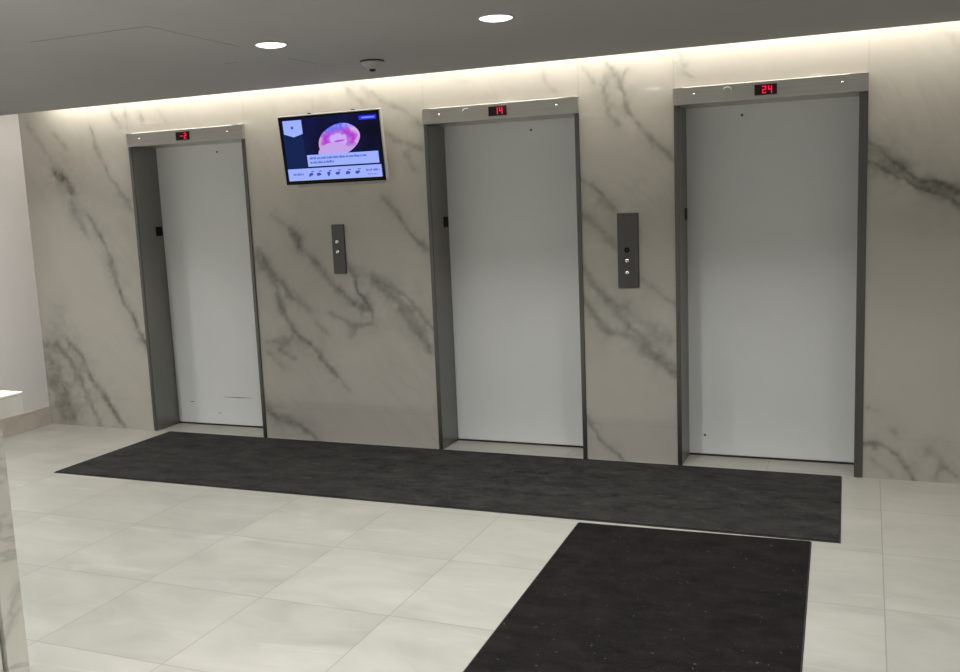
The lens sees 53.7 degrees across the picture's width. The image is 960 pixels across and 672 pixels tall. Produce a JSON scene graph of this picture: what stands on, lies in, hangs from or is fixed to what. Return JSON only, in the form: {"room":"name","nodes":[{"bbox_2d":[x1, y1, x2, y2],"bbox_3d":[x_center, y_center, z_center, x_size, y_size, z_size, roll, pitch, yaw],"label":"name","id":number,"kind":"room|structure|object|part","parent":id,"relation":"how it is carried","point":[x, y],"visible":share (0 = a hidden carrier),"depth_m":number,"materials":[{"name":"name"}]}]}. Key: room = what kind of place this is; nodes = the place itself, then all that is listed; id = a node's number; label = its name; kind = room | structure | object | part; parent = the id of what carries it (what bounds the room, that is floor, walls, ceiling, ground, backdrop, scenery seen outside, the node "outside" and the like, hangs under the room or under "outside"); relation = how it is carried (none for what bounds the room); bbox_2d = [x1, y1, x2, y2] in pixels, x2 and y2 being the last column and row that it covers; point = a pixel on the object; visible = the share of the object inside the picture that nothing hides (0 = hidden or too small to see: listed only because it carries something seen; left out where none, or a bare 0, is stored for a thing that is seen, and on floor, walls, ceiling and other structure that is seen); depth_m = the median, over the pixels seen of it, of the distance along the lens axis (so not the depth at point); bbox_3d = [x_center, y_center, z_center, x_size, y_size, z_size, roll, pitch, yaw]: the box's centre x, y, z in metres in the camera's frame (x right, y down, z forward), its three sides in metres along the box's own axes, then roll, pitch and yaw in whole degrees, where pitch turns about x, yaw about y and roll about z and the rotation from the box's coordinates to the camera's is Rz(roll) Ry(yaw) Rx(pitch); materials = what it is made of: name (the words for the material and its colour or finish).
{"room":"elevator lobby","nodes":[
{"label":"elevator lobby","id":0,"kind":"room"},
{"bbox_2d":[0,114,48,412],"bbox_3d":[-5.167,0.032,3.633,0.120,2.620,8.740,1,9,22],"label":"wall","id":1,"kind":"structure","parent":0,"point":[22,362],"depth_m":7.33,"materials":[{"name":"paint"}]},
{"bbox_2d":[1,406,51,437],"bbox_3d":[-5.080,1.267,3.719,0.014,0.145,8.600,1,9,22],"label":"baseboard","id":2,"kind":"structure","parent":1,"relation":"attached to","point":[41,417],"depth_m":7.42,"materials":[{"name":"stone"}]},
{"bbox_2d":[0,0,959,114],"bbox_3d":[-1.247,-1.130,1.837,8.460,0.257,8.740,1,9,22],"label":"ceiling","id":3,"kind":"structure","parent":0,"point":[412,37],"depth_m":4.47,"materials":[{"name":"paint"}]},
{"bbox_2d":[33,26,317,64],"bbox_3d":[-1.443,-1.407,4.727,0.655,0.005,1.378,1,9,22],"label":"trim","id":4,"kind":"structure","parent":3,"relation":"attached to","point":[143,26],"depth_m":4.14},
{"bbox_2d":[254,41,287,47],"bbox_3d":[-1.000,-1.390,4.536,0.160,0.013,0.160,1,9,22],"label":"recessed light","id":5,"kind":"object","parent":3,"relation":"in","point":[268,44],"visible":1,"depth_m":4.50,"materials":[{"name":"white"}]},
{"bbox_2d":[360,59,383,71],"bbox_3d":[-0.589,-1.478,5.189,0.132,0.058,0.132,1,9,22],"label":"smoke detector","id":6,"kind":"object","parent":3,"relation":"attached to","point":[372,65],"visible":1,"depth_m":5.15,"materials":[{"name":"grey plastic"}]},
{"bbox_2d":[477,14,513,21],"bbox_3d":[0.069,-1.372,4.099,0.160,0.013,0.160,1,9,22],"label":"recessed light","id":7,"kind":"object","parent":3,"relation":"in","point":[489,17],"visible":1,"depth_m":4.07,"materials":[{"name":"white"}]},
{"bbox_2d":[3,423,959,671],"bbox_3d":[-1.110,1.421,2.277,8.700,0.080,9.140,1,9,22],"label":"floor","id":8,"kind":"structure","parent":0,"point":[116,575],"depth_m":4.27,"materials":[{"name":"tile"}]},
{"bbox_2d":[0,390,29,671],"bbox_3d":[-2.488,0.848,2.516,1.500,1.100,1.900,1,9,22],"label":"counter","id":9,"kind":"object","parent":8,"relation":"on","point":[14,657],"depth_m":3.02,"materials":[{"name":"stone"}]},
{"bbox_3d":[-1.877,0.900,2.221,0.065,1.030,1.684,1,9,22],"label":"panel","id":10,"kind":"part","parent":9,"relation":"part of","materials":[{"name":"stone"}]},
{"bbox_2d":[0,390,22,398],"bbox_3d":[-2.510,0.308,2.439,1.500,0.008,1.900,1,9,22],"label":"countertop","id":11,"kind":"structure","parent":9,"relation":"on","point":[3,394],"depth_m":3.00,"materials":[{"name":"stone"}]},
{"bbox_2d":[54,431,841,542],"bbox_3d":[-0.350,0.843,5.782,4.798,0.009,1.116,1,9,22],"label":"floor mat","id":12,"kind":"object","parent":8,"relation":"on","point":[799,506],"visible":1,"depth_m":5.55,"materials":[{"name":"carpet"}]},
{"bbox_2d":[463,522,811,671],"bbox_3d":[0.550,1.151,3.367,1.196,0.009,2.734,1,9,22],"label":"floor mat","id":13,"kind":"object","parent":8,"relation":"on","point":[610,598],"visible":1,"depth_m":3.77,"materials":[{"name":"carpet"}]},
{"bbox_2d":[18,21,959,483],"bbox_3d":[0.420,-0.533,5.948,8.460,2.620,0.140,1,9,22],"label":"wall","id":14,"kind":"structure","parent":0,"point":[349,357],"depth_m":6.02,"materials":[{"name":"stone"}]},
{"bbox_2d":[126,124,266,437],"bbox_3d":[-2.011,-0.387,7.047,1.025,2.242,0.333,1,9,22],"label":"elevator","id":15,"kind":"object","parent":14,"relation":"attached to","point":[190,188],"visible":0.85,"depth_m":7.18,"materials":[{"name":"metal"}]},
{"bbox_3d":[-2.526,-0.331,7.110,0.026,2.131,0.013,1,9,22],"label":"edge trim","id":16,"kind":"part","parent":15,"relation":"part of","materials":[{"name":"metal"}]},
{"bbox_3d":[-2.452,-0.800,7.240,0.006,0.070,0.070,1,9,22],"label":"floor number plate","id":17,"kind":"part","parent":15,"relation":"part of","materials":[{"name":"black plastic"}]},
{"bbox_3d":[-1.960,-0.379,7.173,0.983,2.142,0.035,1,9,22],"label":"door panel","id":18,"kind":"part","parent":15,"relation":"part of","materials":[{"name":"metal"}]},
{"bbox_3d":[-1.912,0.692,7.333,0.975,0.018,0.052,1,9,22],"label":"door sill","id":19,"kind":"part","parent":15,"relation":"part of","materials":[{"name":"metal"}]},
{"bbox_3d":[-1.601,-0.316,6.733,0.026,2.131,0.013,1,9,22],"label":"edge trim","id":20,"kind":"part","parent":15,"relation":"part of","materials":[{"name":"metal"}]},
{"bbox_2d":[278,108,388,186],"bbox_3d":[-0.960,-1.239,6.267,0.769,0.480,0.155,1,9,22],"label":"wall screen","id":21,"kind":"object","parent":14,"relation":"attached to","point":[340,147],"visible":1,"depth_m":6.22,"materials":[{"name":"silver plastic"},{"name":"black plastic"},{"name":"lit display screen"}]},
{"bbox_2d":[331,224,346,273],"bbox_3d":[-0.956,-0.588,6.417,0.096,0.334,0.025,1,9,22],"label":"station","id":22,"kind":"object","parent":14,"relation":"attached to","point":[338,232],"visible":1,"depth_m":6.41,"materials":[{"name":"metal"}]},
{"bbox_2d":[422,96,587,458],"bbox_3d":[0.212,-0.350,6.140,1.025,2.242,0.333,1,9,22],"label":"elevator","id":23,"kind":"object","parent":14,"relation":"attached to","point":[503,182],"visible":0.85,"depth_m":6.25,"materials":[{"name":"metal"}]},
{"bbox_3d":[-0.302,-0.294,6.203,0.026,2.131,0.013,1,9,22],"label":"edge trim","id":24,"kind":"part","parent":23,"relation":"part of","materials":[{"name":"metal"}]},
{"bbox_3d":[-0.229,-0.763,6.333,0.006,0.070,0.070,1,9,22],"label":"floor number plate","id":25,"kind":"part","parent":23,"relation":"part of","materials":[{"name":"black plastic"}]},
{"bbox_3d":[0.311,0.729,6.426,0.975,0.018,0.052,1,9,22],"label":"door sill","id":26,"kind":"part","parent":23,"relation":"part of","materials":[{"name":"metal"}]},
{"bbox_3d":[0.622,-0.279,5.826,0.026,2.131,0.013,1,9,22],"label":"edge trim","id":27,"kind":"part","parent":23,"relation":"part of","materials":[{"name":"metal"}]},
{"bbox_2d":[617,213,639,287],"bbox_3d":[0.886,-0.512,5.673,0.128,0.446,0.025,1,9,22],"label":"station","id":28,"kind":"object","parent":14,"relation":"attached to","point":[627,223],"visible":1,"depth_m":5.67,"materials":[{"name":"metal"}]},
{"bbox_2d":[673,72,868,477],"bbox_3d":[1.692,-0.326,5.536,1.038,2.242,0.333,1,9,22],"label":"elevator","id":29,"kind":"object","parent":14,"relation":"attached to","point":[770,176],"visible":0.96,"depth_m":5.62,"materials":[{"name":"metal"}]},
{"bbox_3d":[1.172,-0.270,5.602,0.026,2.131,0.013,1,9,22],"label":"edge trim","id":30,"kind":"part","parent":29,"relation":"part of","materials":[{"name":"metal"}]},
{"bbox_3d":[1.791,0.753,5.822,0.988,0.018,0.052,1,9,22],"label":"door sill","id":31,"kind":"part","parent":29,"relation":"part of","materials":[{"name":"metal"}]},
{"bbox_3d":[2.100,-0.254,5.223,0.045,2.131,0.013,1,9,22],"label":"edge trim","id":32,"kind":"part","parent":29,"relation":"part of","materials":[{"name":"metal"}]}
]}

